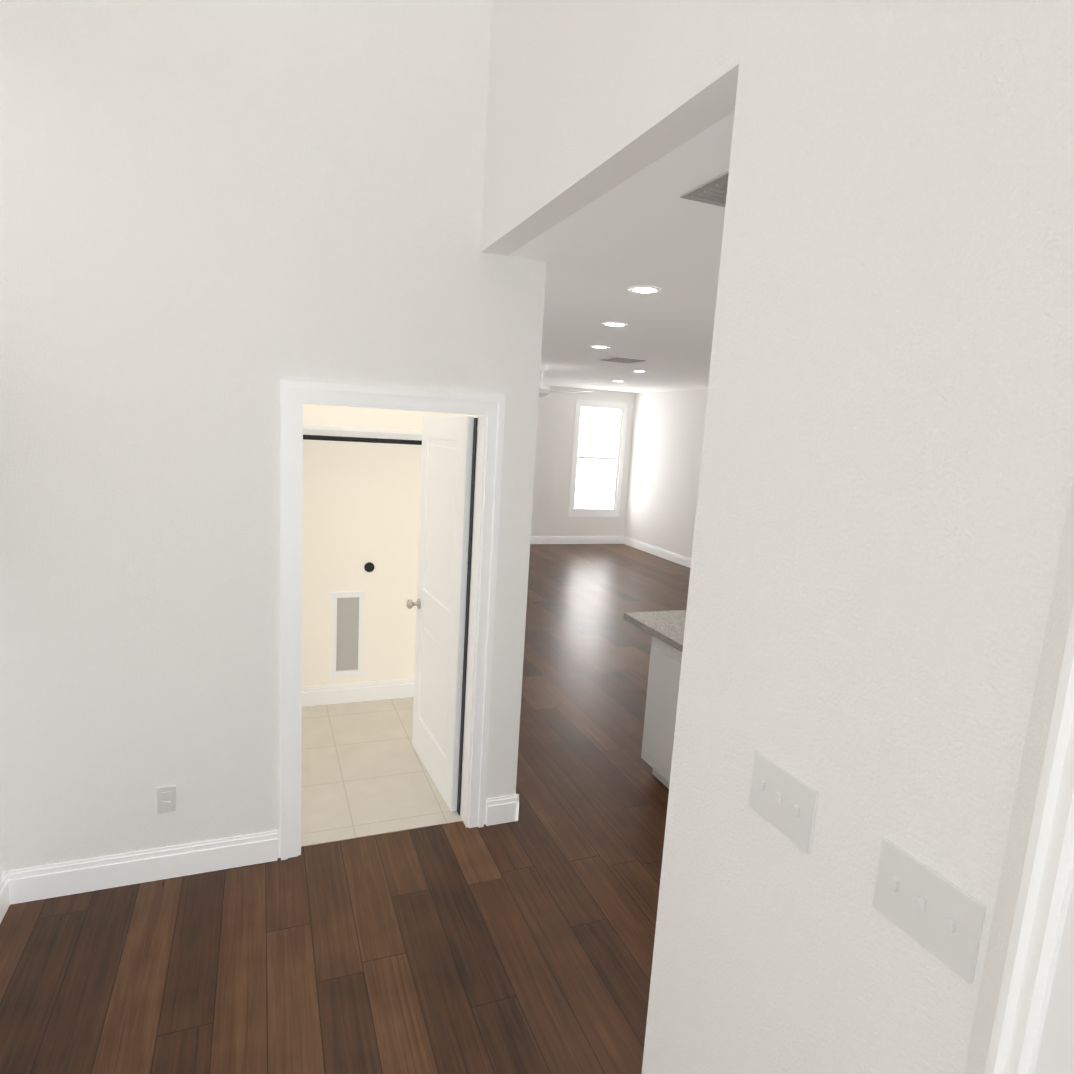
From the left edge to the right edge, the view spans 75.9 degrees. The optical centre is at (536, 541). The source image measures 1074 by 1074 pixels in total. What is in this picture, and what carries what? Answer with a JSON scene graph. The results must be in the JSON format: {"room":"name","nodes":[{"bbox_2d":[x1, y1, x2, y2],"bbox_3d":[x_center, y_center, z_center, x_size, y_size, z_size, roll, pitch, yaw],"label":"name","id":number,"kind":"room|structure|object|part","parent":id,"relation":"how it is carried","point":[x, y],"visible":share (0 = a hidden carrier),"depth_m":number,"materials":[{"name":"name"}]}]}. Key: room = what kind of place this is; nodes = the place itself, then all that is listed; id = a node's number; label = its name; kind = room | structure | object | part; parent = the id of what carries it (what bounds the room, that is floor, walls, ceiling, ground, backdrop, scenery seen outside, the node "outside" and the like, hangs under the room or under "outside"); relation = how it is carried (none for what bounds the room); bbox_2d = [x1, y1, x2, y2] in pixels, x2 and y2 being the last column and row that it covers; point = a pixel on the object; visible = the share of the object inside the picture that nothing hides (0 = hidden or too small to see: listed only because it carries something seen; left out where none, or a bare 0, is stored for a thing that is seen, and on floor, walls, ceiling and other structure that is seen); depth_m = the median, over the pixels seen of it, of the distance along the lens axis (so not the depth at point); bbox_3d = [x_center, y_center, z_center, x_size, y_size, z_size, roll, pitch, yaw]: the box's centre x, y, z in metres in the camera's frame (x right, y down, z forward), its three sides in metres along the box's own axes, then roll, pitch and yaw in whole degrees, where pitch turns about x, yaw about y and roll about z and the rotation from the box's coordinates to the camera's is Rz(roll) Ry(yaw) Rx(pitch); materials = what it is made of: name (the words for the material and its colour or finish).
{"room":"entrance hallway","nodes":[
{"label":"entrance hallway","id":0,"kind":"room"},
{"bbox_2d":[0,0,546,878],"bbox_3d":[-1.082,-0.836,2.815,2.320,4.600,0.120,0,10,-22],"label":"wall","id":1,"kind":"structure","parent":0,"point":[220,220],"depth_m":2.72,"materials":[{"name":"white paint"}]},
{"bbox_2d":[8,830,276,904],"bbox_3d":[-1.638,1.375,2.932,0.999,0.140,0.016,0,10,-22],"label":"baseboard","id":2,"kind":"structure","parent":1,"relation":"attached to","point":[28,884],"depth_m":2.91,"materials":[{"name":"white wood"}]},
{"bbox_2d":[157,786,175,812],"bbox_3d":[-1.565,1.089,2.911,0.070,0.116,0.008,0,10,-22],"label":"electrical outlet","id":3,"kind":"object","parent":1,"relation":"attached to","point":[166,798],"visible":1,"depth_m":2.91,"materials":[{"name":"white plastic"}]},
{"bbox_2d":[280,380,504,859],"bbox_3d":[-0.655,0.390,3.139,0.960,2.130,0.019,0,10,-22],"label":"door frame","id":4,"kind":"structure","parent":1,"relation":"attached to","point":[293,394],"depth_m":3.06,"materials":[{"name":"white wood"}]},
{"bbox_2d":[406,415,477,814],"bbox_3d":[-0.548,0.343,3.763,0.187,2.036,0.840,0,10,-22],"label":"laundry door","id":5,"kind":"structure","parent":1,"relation":"in","point":[448,465],"depth_m":3.65,"materials":[{"name":"white wood"}]},
{"bbox_3d":[-0.734,0.368,4.080,0.076,0.064,0.064,-1,10,-25],"label":"knob","id":6,"kind":"part","parent":5,"relation":"part of","materials":[{"name":"silver metal"}]},
{"bbox_2d":[486,794,518,825],"bbox_3d":[-0.175,1.367,3.516,0.171,0.140,0.016,0,10,-22],"label":"baseboard","id":7,"kind":"structure","parent":1,"relation":"attached to","point":[500,810],"depth_m":3.51,"materials":[{"name":"white wood"}]},
{"bbox_2d":[515,795,518,820],"bbox_3d":[-0.126,1.357,3.600,0.016,0.140,0.136,0,10,-22],"label":"baseboard","id":8,"kind":"structure","parent":1,"relation":"attached to","point":[517,808],"depth_m":3.54,"materials":[{"name":"white wood"}]},
{"bbox_2d":[0,544,689,1073],"bbox_3d":[0.415,1.159,5.755,10.400,0.100,13.800,0,10,-22],"label":"floor","id":9,"kind":"structure","parent":0,"point":[524,944],"depth_m":2.70,"materials":[{"name":"brown wood"}]},
{"bbox_2d":[0,827,9,922],"bbox_3d":[-2.513,0.013,2.192,1.190,2.959,3.494,0,10,-22],"label":"staircase","id":10,"kind":"structure","parent":9,"relation":"on","point":[4,896],"depth_m":2.70,"materials":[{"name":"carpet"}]},
{"bbox_3d":[-1.860,1.495,2.120,0.016,0.140,1.374,0,10,-22],"label":"moulding","id":11,"kind":"part","parent":10,"relation":"part of","materials":[{"name":"white wood"}]},
{"bbox_2d":[641,634,681,788],"bbox_3d":[1.523,1.155,3.137,0.982,0.880,2.400,0,10,-22],"label":"kitchen island","id":12,"kind":"object","parent":9,"relation":"on","point":[665,662],"depth_m":3.88,"materials":[{"name":"white wood"}]},
{"bbox_2d":[624,610,685,653],"bbox_3d":[1.514,0.682,3.171,1.050,0.040,2.710,0,10,-22],"label":"island countertop","id":13,"kind":"structure","parent":12,"relation":"on","point":[669,626],"depth_m":4.02,"materials":[{"name":"grey stone"}]},
{"bbox_2d":[302,404,425,686],"bbox_3d":[-1.312,-1.134,4.559,1.209,4.600,0.120,0,10,-22],"label":"wall","id":14,"kind":"structure","parent":0,"point":[361,505],"depth_m":4.74,"materials":[{"name":"beige paint"}]},
{"bbox_2d":[331,591,364,676],"bbox_3d":[-1.323,0.645,4.814,0.220,0.610,0.011,0,10,-22],"label":"dryer vent box","id":15,"kind":"object","parent":14,"relation":"attached to","point":[347,629],"visible":1,"depth_m":4.81,"materials":[{"name":"white"}]},
{"bbox_2d":[302,678,413,706],"bbox_3d":[-1.432,1.075,4.850,1.180,0.140,0.016,0,10,-22],"label":"baseboard","id":16,"kind":"structure","parent":14,"relation":"attached to","point":[350,692],"depth_m":4.90,"materials":[{"name":"white wood"}]},
{"bbox_2d":[303,424,421,445],"bbox_3d":[-1.268,-0.670,4.416,1.176,0.137,0.328,0,10,-22],"label":"shelf","id":17,"kind":"object","parent":14,"relation":"attached to","point":[338,434],"visible":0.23,"depth_m":4.46,"materials":[{"name":"white wood"}]},
{"bbox_3d":[-1.231,-0.646,4.322,1.174,0.030,0.030,0,10,-22],"label":"rod","id":18,"kind":"part","parent":17,"relation":"part of","materials":[{"name":"black metal"}]},
{"bbox_2d":[364,562,374,571],"bbox_3d":[-1.165,0.176,4.791,0.070,0.070,0.008,0,10,-22],"label":"outlet","id":19,"kind":"object","parent":14,"relation":"attached to","point":[369,567],"visible":1,"depth_m":4.79,"materials":[{"name":"black plastic"}]},
{"bbox_2d":[301,697,462,846],"bbox_3d":[-1.143,1.272,4.169,1.210,0.004,1.800,0,10,-22],"label":"floor","id":20,"kind":"structure","parent":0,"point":[364,772],"depth_m":3.90,"materials":[{"name":"beige tile"}]},
{"bbox_2d":[425,412,476,417],"bbox_3d":[-0.447,-0.989,3.986,0.029,4.600,1.610,0,10,-22],"label":"wall","id":21,"kind":"structure","parent":0,"point":[444,414],"depth_m":4.18,"materials":[{"name":"beige paint"}]},
{"bbox_2d":[531,385,634,535],"bbox_3d":[-0.674,-1.318,11.700,5.270,2.740,0.120,0,10,-22],"label":"wall","id":22,"kind":"structure","parent":0,"point":[553,455],"depth_m":12.09,"materials":[{"name":"white paint"}]},
{"bbox_2d":[530,536,623,543],"bbox_3d":[-0.726,-0.025,11.847,5.030,0.140,0.016,0,10,-22],"label":"baseboard","id":23,"kind":"structure","parent":22,"relation":"attached to","point":[576,539],"depth_m":12.42,"materials":[{"name":"white wood"}]},
{"bbox_2d":[568,400,627,516],"bbox_3d":[1.078,-1.467,12.324,1.010,2.040,0.090,0,10,-22],"label":"window","id":24,"kind":"structure","parent":22,"relation":"in","point":[598,437],"depth_m":12.35,"materials":[{"name":"white glass"}]},
{"bbox_2d":[508,111,734,392],"bbox_3d":[1.446,-1.759,6.289,5.340,0.120,11.420,0,10,-22],"label":"ceiling","id":25,"kind":"structure","parent":0,"point":[646,226],"depth_m":3.32,"materials":[{"name":"white paint"}]},
{"bbox_2d":[539,365,593,397],"bbox_3d":[0.045,-1.913,8.246,1.295,0.369,1.245,0,10,-22],"label":"ceiling fan","id":26,"kind":"object","parent":25,"relation":"hanging from","point":[544,391],"visible":0.75,"depth_m":8.15,"materials":[{"name":"white"}]},
{"bbox_2d":[590,345,609,347],"bbox_3d":[0.549,-1.706,6.027,0.176,0.006,0.176,0,10,-22],"label":"recessed light","id":27,"kind":"object","parent":25,"relation":"in","point":[592,346],"visible":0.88,"depth_m":5.97,"materials":[{"name":"white"}]},
{"bbox_2d":[602,322,627,326],"bbox_3d":[0.537,-1.496,4.739,0.176,0.006,0.176,0,10,-22],"label":"recessed light","id":28,"kind":"object","parent":25,"relation":"in","point":[623,325],"depth_m":4.73,"materials":[{"name":"white"}]},
{"bbox_3d":[0.537,-1.497,4.739,0.120,0.004,0.120,0,10,-22],"label":"recessed ceiling light","id":29,"kind":"part","parent":28,"relation":"part of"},
{"bbox_2d":[600,357,645,363],"bbox_3d":[0.865,-1.845,7.013,0.350,0.012,0.350,0,10,-22],"label":"ceiling vent","id":30,"kind":"object","parent":25,"relation":"in","point":[620,360],"visible":1,"depth_m":6.96,"materials":[{"name":"grey metal"}]},
{"bbox_2d":[628,285,661,293],"bbox_3d":[0.557,-1.302,3.559,0.176,0.006,0.176,0,10,-22],"label":"recessed light","id":31,"kind":"object","parent":25,"relation":"in","point":[657,289],"depth_m":3.55,"materials":[{"name":"white"}]},
{"bbox_3d":[0.557,-1.304,3.558,0.120,0.004,0.120,0,10,-22],"label":"recessed ceiling light","id":32,"kind":"part","parent":31,"relation":"part of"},
{"bbox_2d":[680,170,728,206],"bbox_3d":[0.609,-1.055,2.084,0.250,0.012,0.250,0,10,-22],"label":"ceiling vent","id":33,"kind":"object","parent":25,"relation":"in","point":[713,191],"visible":0.35,"depth_m":2.09,"materials":[{"name":"grey metal"}]},
{"bbox_2d":[624,389,707,558],"bbox_3d":[3.807,-0.353,7.432,0.120,2.740,11.300,0,10,-22],"label":"wall","id":34,"kind":"structure","parent":0,"point":[665,456],"depth_m":11.43,"materials":[{"name":"white paint"}]},
{"bbox_2d":[623,536,690,567],"bbox_3d":[3.631,0.911,7.707,0.016,0.140,11.100,0,10,-22],"label":"baseboard","id":35,"kind":"structure","parent":34,"relation":"attached to","point":[667,555],"depth_m":11.63,"materials":[{"name":"white wood"}]},
{"bbox_2d":[481,0,1073,1073],"bbox_3d":[0.257,-0.610,1.919,0.120,4.600,2.577,0,10,-22],"label":"wall","id":36,"kind":"structure","parent":0,"point":[887,474],"depth_m":1.14,"materials":[{"name":"white paint"}]},
{"bbox_2d":[749,750,818,853],"bbox_3d":[0.448,0.477,1.274,0.014,0.117,0.164,0,10,-22],"label":"switch plate","id":37,"kind":"object","parent":36,"relation":"attached to","point":[783,800],"visible":1,"depth_m":1.26,"materials":[{"name":"white plastic"}]},
{"bbox_2d":[872,838,985,983],"bbox_3d":[0.558,0.528,0.998,0.014,0.117,0.164,0,10,-22],"label":"switch plate","id":38,"kind":"object","parent":36,"relation":"attached to","point":[937,915],"visible":1,"depth_m":0.99,"materials":[{"name":"white plastic"}]},
{"bbox_2d":[964,478,1073,1073],"bbox_3d":[0.511,-0.328,0.288,0.120,4.600,0.997,7,10,23],"label":"wall","id":39,"kind":"structure","parent":0,"point":[1048,673],"depth_m":0.84,"materials":[{"name":"white paint"}]},
{"bbox_2d":[984,604,1073,1073],"bbox_3d":[0.332,0.926,0.425,0.019,2.064,0.904,7,10,23],"label":"trim","id":40,"kind":"structure","parent":39,"relation":"attached to","point":[1039,902],"depth_m":0.72,"materials":[{"name":"white wood"}]},
{"bbox_2d":[1028,847,1073,1073],"bbox_3d":[0.395,0.961,0.403,0.123,2.009,0.794,7,10,23],"label":"trim","id":41,"kind":"structure","parent":39,"relation":"attached to","point":[1053,964],"depth_m":0.69,"materials":[{"name":"white wood"}]},
{"bbox_2d":[1034,881,1073,1073],"bbox_3d":[0.341,0.959,0.427,0.576,1.988,0.579,0,10,-22],"label":"closet door","id":42,"kind":"structure","parent":39,"relation":"in","point":[1056,1053],"depth_m":0.66,"materials":[{"name":"white wood"}]}
]}

